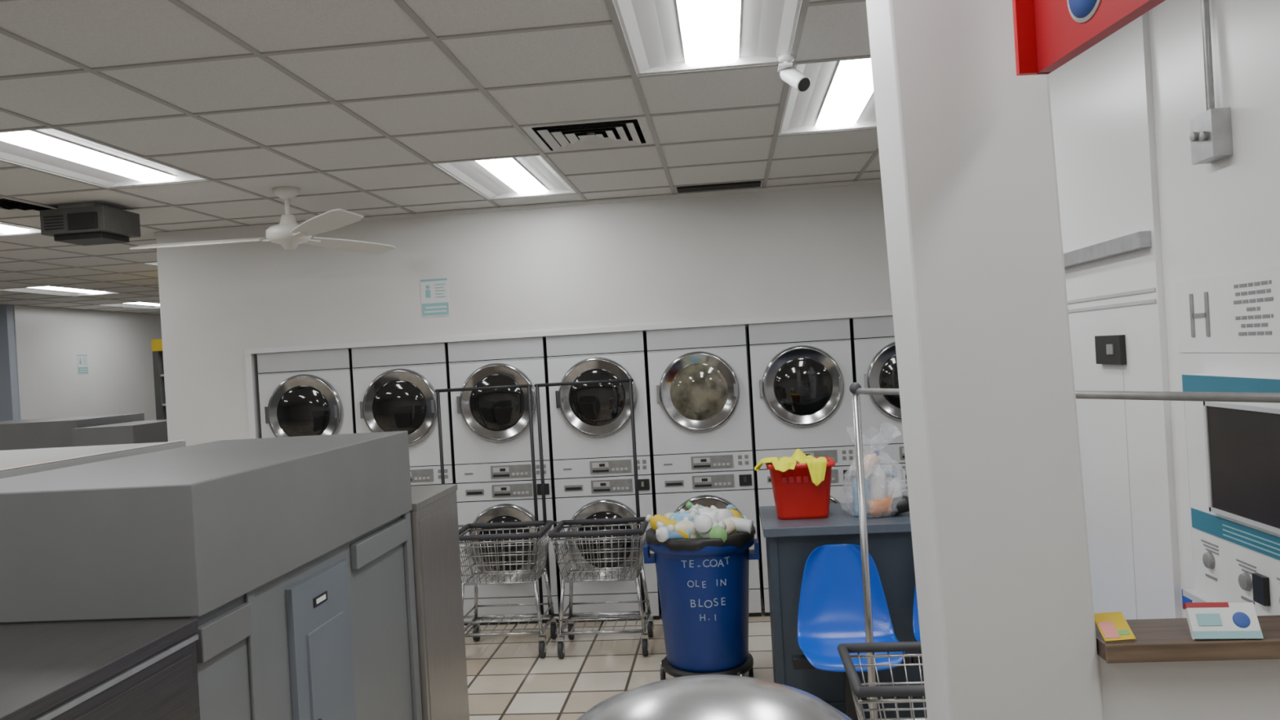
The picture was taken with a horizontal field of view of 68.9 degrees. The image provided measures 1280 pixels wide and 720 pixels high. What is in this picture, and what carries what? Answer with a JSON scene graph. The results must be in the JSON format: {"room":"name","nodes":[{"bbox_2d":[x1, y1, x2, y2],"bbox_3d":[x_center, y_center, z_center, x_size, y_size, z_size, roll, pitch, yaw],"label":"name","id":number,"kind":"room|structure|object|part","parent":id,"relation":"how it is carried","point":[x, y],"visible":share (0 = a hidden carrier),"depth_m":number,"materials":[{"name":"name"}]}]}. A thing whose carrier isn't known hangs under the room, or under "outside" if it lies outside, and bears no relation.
{"room":"laundromat","nodes":[
{"label":"laundromat","id":0,"kind":"room"},
{"bbox_2d":[0,304,20,421],"bbox_3d":[-8.930,0.769,11.751,2.320,3.050,0.120,-3,0,5],"label":"wall jog","id":1,"kind":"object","parent":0,"point":[9,388],"depth_m":11.59,"materials":[{"name":"grey paint"}]},
{"bbox_2d":[13,305,161,420],"bbox_3d":[-7.622,0.687,13.838,0.120,3.050,4.280,-3,0,5],"label":"wall","id":2,"kind":"structure","parent":0,"point":[119,380],"depth_m":12.90,"materials":[{"name":"white paint"}]},
{"bbox_2d":[76,354,88,373],"bbox_3d":[-7.684,0.058,12.873,0.008,0.270,0.200,-3,0,5],"label":"notice","id":3,"kind":"object","parent":2,"relation":"attached to","point":[82,364],"visible":1,"depth_m":12.87,"materials":[{"name":"paper"}]},
{"bbox_2d":[0,0,880,315],"bbox_3d":[-2.825,-0.960,6.373,15.884,0.010,18.324,-3,0,5],"label":"ceiling","id":4,"kind":"structure","parent":0,"point":[610,4],"depth_m":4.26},
{"bbox_2d":[0,222,40,235],"bbox_3d":[-4.401,-0.923,5.908,0.586,0.111,1.204,-3,0,5],"label":"ceiling light","id":5,"kind":"object","parent":4,"relation":"in","point":[5,228],"depth_m":6.44,"materials":[{"name":"white plastic"}]},
{"bbox_2d":[0,197,56,217],"bbox_3d":[-3.823,-0.946,5.547,0.586,0.110,0.586,-3,0,5],"label":"ceiling vent","id":6,"kind":"object","parent":4,"relation":"in","point":[9,207],"depth_m":5.76,"materials":[{"name":"black metal"}]},
{"bbox_2d":[0,286,115,296],"bbox_3d":[-6.428,-0.822,10.388,0.586,0.111,1.204,-3,0,5],"label":"ceiling light","id":7,"kind":"object","parent":4,"relation":"in","point":[49,290],"depth_m":10.50,"materials":[{"name":"white plastic"}]},
{"bbox_2d":[40,202,140,245],"bbox_3d":[-3.319,-0.822,5.640,0.400,0.214,0.354,-3,0,5],"label":"air conditioner","id":8,"kind":"object","parent":4,"relation":"hanging from","point":[86,224],"depth_m":5.51,"materials":[{"name":"grey metal"}]},
{"bbox_2d":[0,128,205,187],"bbox_3d":[-2.696,-1.017,4.522,0.586,0.111,1.204,-3,0,5],"label":"ceiling light","id":9,"kind":"object","parent":4,"relation":"in","point":[51,150],"depth_m":4.58,"materials":[{"name":"white plastic"}]},
{"bbox_2d":[103,302,159,308],"bbox_3d":[-6.807,-0.809,12.874,0.586,0.111,1.204,-3,0,5],"label":"ceiling light","id":10,"kind":"object","parent":4,"relation":"in","point":[138,304],"depth_m":12.90,"materials":[{"name":"white plastic"}]},
{"bbox_2d":[129,186,395,253],"bbox_3d":[-2.162,-0.819,5.570,1.617,0.355,1.593,-3,0,5],"label":"ceiling fan","id":11,"kind":"object","parent":4,"relation":"hanging from","point":[287,233],"depth_m":5.41,"materials":[{"name":"white plastic"}]},
{"bbox_2d":[435,155,575,199],"bbox_3d":[-0.763,-1.132,5.566,0.586,0.111,1.204,-3,0,5],"label":"ceiling light","id":12,"kind":"object","parent":4,"relation":"in","point":[532,175],"depth_m":5.58,"materials":[{"name":"white plastic"}]},
{"bbox_2d":[520,117,654,152],"bbox_3d":[-0.242,-1.149,4.598,0.586,0.110,0.586,-3,0,5],"label":"ceiling vent","id":13,"kind":"object","parent":4,"relation":"in","point":[630,131],"depth_m":4.71,"materials":[{"name":"metal"}]},
{"bbox_2d":[613,0,801,75],"bbox_3d":[0.222,-1.180,3.022,0.586,0.111,1.204,-3,0,5],"label":"ceiling light","id":14,"kind":"object","parent":4,"relation":"in","point":[661,36],"depth_m":3.27,"materials":[{"name":"white plastic"}]},
{"bbox_2d":[676,181,760,192],"bbox_3d":[0.522,-1.143,6.183,0.550,0.014,0.170,-3,0,5],"label":"slot vent","id":15,"kind":"object","parent":4,"relation":"in","point":[754,184],"depth_m":6.14,"materials":[{"name":"black metal"}]},
{"bbox_2d":[777,53,810,92],"bbox_3d":[0.574,-1.068,3.483,0.111,0.158,0.139,-3,0,5],"label":"security camera","id":16,"kind":"object","parent":4,"relation":"attached to","point":[789,74],"visible":1,"depth_m":3.46,"materials":[{"name":"white plastic"}]},
{"bbox_2d":[777,57,876,134],"bbox_3d":[0.942,-1.225,4.180,0.586,0.111,1.204,-3,0,5],"label":"ceiling light","id":17,"kind":"object","parent":4,"relation":"in","point":[840,95],"depth_m":4.26,"materials":[{"name":"white plastic"}]},
{"bbox_2d":[1012,0,1165,75],"bbox_3d":[0.694,-0.823,1.163,0.057,0.645,0.956,-3,0,-3],"label":"hanging sign","id":18,"kind":"object","parent":4,"relation":"hanging from","point":[1048,34],"visible":1,"depth_m":1.55,"materials":[{"name":"red plastic"}]},
{"bbox_2d":[155,178,892,446],"bbox_3d":[1.217,0.188,10.675,8.520,3.050,8.680,-3,0,5],"label":"wall","id":19,"kind":"structure","parent":0,"point":[815,251],"depth_m":6.51,"materials":[{"name":"white paint"}]},
{"bbox_2d":[420,277,449,317],"bbox_3d":[-1.440,-0.441,6.555,0.200,0.270,0.008,-3,0,5],"label":"notice","id":20,"kind":"object","parent":19,"relation":"attached to","point":[434,292],"visible":1,"depth_m":6.55,"materials":[{"name":"paper"}]},
{"bbox_2d":[154,178,881,236],"bbox_3d":[0.732,-1.149,6.340,8.520,0.026,0.018,-3,0,5],"label":"trim","id":21,"kind":"structure","parent":19,"relation":"attached to","point":[877,180],"depth_m":6.45,"materials":[{"name":"white metal"}]},
{"bbox_2d":[244,310,893,439],"bbox_3d":[0.428,0.757,6.382,6.430,2.035,0.025,-3,0,5],"label":"trim","id":22,"kind":"structure","parent":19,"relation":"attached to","point":[248,353],"depth_m":6.48,"materials":[{"name":"white paint"}]},
{"bbox_2d":[463,462,927,719],"bbox_3d":[-2.654,2.004,6.393,15.900,0.100,18.400,-3,0,5],"label":"floor","id":23,"kind":"structure","parent":0,"point":[508,678],"depth_m":5.53,"materials":[{"name":"tile"}]},
{"bbox_2d":[0,413,144,450],"bbox_3d":[-6.484,1.385,8.404,3.780,1.563,0.900,-3,0,5],"label":"box","id":24,"kind":"object","parent":23,"relation":"on","point":[48,433],"visible":0.2,"depth_m":7.82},
{"bbox_2d":[0,440,186,479],"bbox_3d":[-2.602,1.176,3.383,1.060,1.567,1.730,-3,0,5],"label":"countertop","id":25,"kind":"structure","parent":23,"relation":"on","point":[13,463],"depth_m":3.73,"materials":[{"name":"grey laminate"}]},
{"bbox_2d":[0,618,200,719],"bbox_3d":[-1.566,1.294,2.014,0.893,1.222,0.795,-3,0,5],"label":"washing machine","id":26,"kind":"object","parent":23,"relation":"on","point":[44,668],"depth_m":2.13,"materials":[{"name":"metal"}]},
{"bbox_3d":[-1.159,0.705,1.970,0.006,0.012,0.795,-3,0,5],"label":"trim washers","id":27,"kind":"part","parent":26,"relation":"part of","materials":[{"name":"silver metal"}]},
{"bbox_2d":[71,419,168,446],"bbox_3d":[-4.296,1.292,8.022,0.530,1.500,0.850,-3,0,5],"label":"box","id":28,"kind":"object","parent":23,"relation":"on","point":[144,431],"visible":0.18,"depth_m":7.61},
{"bbox_2d":[151,338,166,419],"bbox_3d":[-4.427,0.902,9.708,0.920,2.280,0.510,-3,0,5],"label":"shelf","id":29,"kind":"object","parent":23,"relation":"on","point":[157,344],"visible":0.04,"depth_m":9.50,"materials":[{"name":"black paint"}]},
{"bbox_2d":[0,511,422,719],"bbox_3d":[-1.404,1.281,3.219,0.820,1.222,1.604,-3,0,5],"label":"cabinet","id":30,"kind":"object","parent":23,"relation":"on","point":[242,649],"depth_m":3.08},
{"bbox_2d":[0,431,412,623],"bbox_3d":[-1.470,0.501,3.211,0.840,0.339,1.610,-3,0,5],"label":"countertop","id":31,"kind":"structure","parent":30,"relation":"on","point":[188,531],"depth_m":2.47,"materials":[{"name":"grey laminate"}]},
{"bbox_3d":[-1.032,1.138,3.090,0.039,0.865,0.420,-3,0,5],"label":"electrical panel","id":32,"kind":"part","parent":30,"relation":"part of","materials":[{"name":"grey metal"}]},
{"bbox_2d":[257,348,355,438],"bbox_3d":[-2.319,0.932,6.994,0.677,1.998,0.822,-3,0,5],"label":"dryer","id":33,"kind":"object","parent":23,"relation":"on","point":[302,393],"visible":0.32,"depth_m":6.63,"materials":[{"name":"white metal"}]},
{"bbox_2d":[351,342,463,611],"bbox_3d":[-1.622,0.892,6.929,0.677,1.998,0.822,-3,0,5],"label":"dryer","id":34,"kind":"object","parent":23,"relation":"on","point":[394,387],"visible":0.36,"depth_m":6.57,"materials":[{"name":"white metal"}]},
{"bbox_2d":[409,484,469,719],"bbox_3d":[-1.341,1.259,4.320,0.913,1.250,0.598,-3,0,5],"label":"panel","id":35,"kind":"object","parent":23,"relation":"on","point":[433,513],"visible":0.13,"depth_m":4.22,"materials":[{"name":"metal"}]},
{"bbox_2d":[435,384,557,657],"bbox_3d":[-0.970,1.015,5.986,0.758,1.681,0.480,-3,0,5],"label":"cart","id":36,"kind":"object","parent":23,"relation":"on","point":[538,535],"visible":0.88,"depth_m":6.10,"materials":[{"name":"metal"}]},
{"bbox_2d":[447,336,560,625],"bbox_3d":[-0.925,0.852,6.863,0.677,1.998,0.822,-3,0,5],"label":"dryer","id":37,"kind":"object","parent":23,"relation":"on","point":[491,440],"visible":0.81,"depth_m":6.51,"materials":[{"name":"white metal"}]},
{"bbox_2d":[533,378,653,657],"bbox_3d":[-0.316,0.978,5.904,0.718,1.681,0.480,-3,0,5],"label":"cart","id":38,"kind":"object","parent":23,"relation":"on","point":[642,593],"visible":0.98,"depth_m":6.02,"materials":[{"name":"metal"}]},
{"bbox_2d":[546,330,661,622],"bbox_3d":[-0.229,0.812,6.797,0.677,1.998,0.822,-3,0,5],"label":"dryer","id":39,"kind":"object","parent":23,"relation":"on","point":[591,429],"visible":0.78,"depth_m":6.44,"materials":[{"name":"white metal"}]},
{"bbox_2d":[646,324,761,617],"bbox_3d":[0.468,0.772,6.732,0.677,1.998,0.822,-3,0,5],"label":"dryer","id":40,"kind":"object","parent":23,"relation":"on","point":[699,382],"visible":0.77,"depth_m":6.37,"materials":[{"name":"white metal"}]},
{"bbox_2d":[660,653,753,680],"bbox_3d":[0.370,1.720,5.168,0.518,0.128,0.563,-3,0,5],"label":"dolly","id":41,"kind":"object","parent":23,"relation":"on","point":[665,667],"visible":0.34,"depth_m":5.01,"materials":[{"name":"black plastic"}]},
{"bbox_2d":[643,525,759,672],"bbox_3d":[0.353,1.291,5.151,0.630,0.725,0.608,-3,0,5],"label":"trash bin","id":42,"kind":"object","parent":41,"relation":"on","point":[703,583],"visible":0.93,"depth_m":4.93,"materials":[{"name":"blue plastic"}]},
{"bbox_2d":[645,501,753,542],"bbox_3d":[0.332,0.895,5.170,0.583,0.220,0.595,-3,0,5],"label":"bottles","id":43,"kind":"object","parent":42,"relation":"in","point":[700,521],"visible":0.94,"depth_m":4.97,"materials":[{"name":"beige plastic"}]},
{"bbox_2d":[576,674,852,719],"bbox_3d":[0.144,1.182,1.554,0.580,1.252,0.580,-3,0,5],"label":"metal bin","id":44,"kind":"object","parent":23,"relation":"on","point":[708,696],"visible":1,"depth_m":1.55,"materials":[{"name":"silver metal"}]},
{"bbox_2d":[746,318,856,616],"bbox_3d":[1.165,0.732,6.666,0.677,1.998,0.822,-3,0,5],"label":"dryer","id":45,"kind":"object","parent":23,"relation":"on","point":[801,378],"visible":0.52,"depth_m":6.31,"materials":[{"name":"white metal"}]},
{"bbox_2d":[759,502,927,718],"bbox_3d":[1.737,1.230,4.745,2.175,0.959,0.650,-3,0,5],"label":"counter","id":46,"kind":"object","parent":23,"relation":"on","point":[789,544],"depth_m":4.56,"materials":[{"name":"grey laminate"}]},
{"bbox_2d":[765,456,835,519],"bbox_3d":[0.826,0.659,4.790,0.340,0.285,0.260,-3,0,5],"label":"laundry basket","id":47,"kind":"object","parent":46,"relation":"on","point":[796,496],"visible":0.83,"depth_m":4.69,"materials":[{"name":"red plastic"}]},
{"bbox_2d":[754,448,826,485],"bbox_3d":[0.767,0.543,4.759,0.370,0.172,0.286,-3,0,5],"label":"cloth","id":48,"kind":"object","parent":47,"relation":"in","point":[817,467],"visible":0.98,"depth_m":4.65,"materials":[{"name":"yellow fabric"}]},
{"bbox_2d":[852,449,909,515],"bbox_3d":[1.184,0.549,4.719,0.368,0.458,0.266,-3,0,5],"label":"bottles","id":49,"kind":"object","parent":46,"relation":"on","point":[877,502],"visible":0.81,"depth_m":4.68},
{"bbox_2d":[791,543,910,719],"bbox_3d":[0.955,1.322,4.266,0.520,0.860,0.513,-3,0,5],"label":"shell chair","id":50,"kind":"object","parent":23,"relation":"on","point":[831,611],"visible":0.81,"depth_m":4.43,"materials":[{"name":"blue plastic"}]},
{"bbox_2d":[849,315,908,497],"bbox_3d":[1.861,0.692,6.601,0.677,1.998,0.822,-3,0,5],"label":"dryer","id":51,"kind":"object","parent":23,"relation":"on","point":[873,344],"visible":0.21,"depth_m":6.28,"materials":[{"name":"white metal"}]},
{"bbox_2d":[837,641,927,719],"bbox_3d":[1.018,1.364,3.030,0.654,0.776,0.480,-3,0,5],"label":"cart","id":52,"kind":"object","parent":23,"relation":"on","point":[858,691],"visible":0.45,"depth_m":3.14,"materials":[{"name":"metal"}]},
{"bbox_2d":[911,583,922,666],"bbox_3d":[1.487,1.292,4.216,0.520,0.860,0.513,-3,0,5],"label":"shell chair","id":53,"kind":"object","parent":23,"relation":"on","point":[914,660],"visible":0.02,"depth_m":4.36,"materials":[{"name":"blue plastic"}]},
{"bbox_2d":[866,0,1102,719],"bbox_3d":[0.715,0.302,1.899,0.283,2.940,0.250,-5,0,5],"label":"column","id":54,"kind":"structure","parent":23,"relation":"on","point":[966,148],"depth_m":1.78,"materials":[{"name":"white paint"}]},
{"bbox_2d":[848,382,1279,719],"bbox_3d":[1.161,0.904,2.667,0.147,1.682,1.661,-3,0,-24],"label":"rack","id":55,"kind":"object","parent":23,"relation":"on","point":[855,389],"visible":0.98,"depth_m":3.38,"materials":[{"name":"silver metal"}]},
{"bbox_2d":[1048,11,1182,619],"bbox_3d":[1.659,0.233,3.352,0.055,2.760,0.940,-3,0,5],"label":"door","id":56,"kind":"structure","parent":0,"point":[1102,98],"depth_m":3.17,"materials":[{"name":"white paint"}]},
{"bbox_2d":[1097,655,1279,719],"bbox_3d":[2.782,1.053,1.657,3.820,1.205,0.100,-3,0,5],"label":"counter","id":57,"kind":"object","parent":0,"point":[1240,689],"depth_m":1.77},
{"bbox_2d":[1094,615,1279,663],"bbox_3d":[1.633,0.499,1.732,1.535,0.038,0.155,-3,0,5],"label":"wooden shelf","id":58,"kind":"object","parent":57,"relation":"on","point":[1157,640],"visible":0.7,"depth_m":1.72,"materials":[{"name":"brown wood"}]},
{"bbox_2d":[1093,611,1136,641],"bbox_3d":[0.895,0.504,1.765,0.058,0.041,0.048,-3,0,-3],"label":"flyer","id":59,"kind":"object","parent":58,"relation":"on","point":[1113,626],"visible":0.95,"depth_m":1.76,"materials":[{"name":"yellow paper"}]},
{"bbox_2d":[1182,602,1263,639],"bbox_3d":[1.082,0.485,1.734,0.117,0.064,0.046,-3,0,9],"label":"packet","id":60,"kind":"object","parent":58,"relation":"on","point":[1206,620],"visible":1,"depth_m":1.73,"materials":[{"name":"paper"}]},
{"bbox_2d":[1148,0,1279,617],"bbox_3d":[1.699,0.253,2.826,0.120,2.920,2.020,-3,0,5],"label":"wall","id":61,"kind":"structure","parent":0,"point":[1222,216],"depth_m":2.56,"materials":[{"name":"white paint"}]},
{"bbox_2d":[1181,589,1192,608],"bbox_3d":[1.667,0.735,2.844,0.002,0.060,0.060,-3,0,5],"label":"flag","id":62,"kind":"object","parent":61,"relation":"attached to","point":[1184,599],"visible":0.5,"depth_m":2.86,"materials":[{"name":"blue fabric"}]},
{"bbox_2d":[1189,0,1233,164],"bbox_3d":[1.512,-0.872,2.510,0.064,0.670,0.115,-3,0,5],"label":"box","id":63,"kind":"object","parent":61,"relation":"attached to","point":[1211,138],"visible":1,"depth_m":2.50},
{"bbox_2d":[1174,266,1279,352],"bbox_3d":[1.585,-0.125,2.522,0.006,0.210,0.560,-3,0,5],"label":"poster","id":64,"kind":"object","parent":61,"relation":"attached to","point":[1237,312],"visible":1,"depth_m":2.50,"materials":[{"name":"paper"}]},
{"bbox_2d":[1182,373,1279,615],"bbox_3d":[1.554,0.363,2.283,0.080,0.640,0.830,-3,0,5],"label":"machine","id":65,"kind":"object","parent":61,"relation":"attached to","point":[1233,447],"visible":0.94,"depth_m":2.41,"materials":[{"name":"metal"}]}
]}

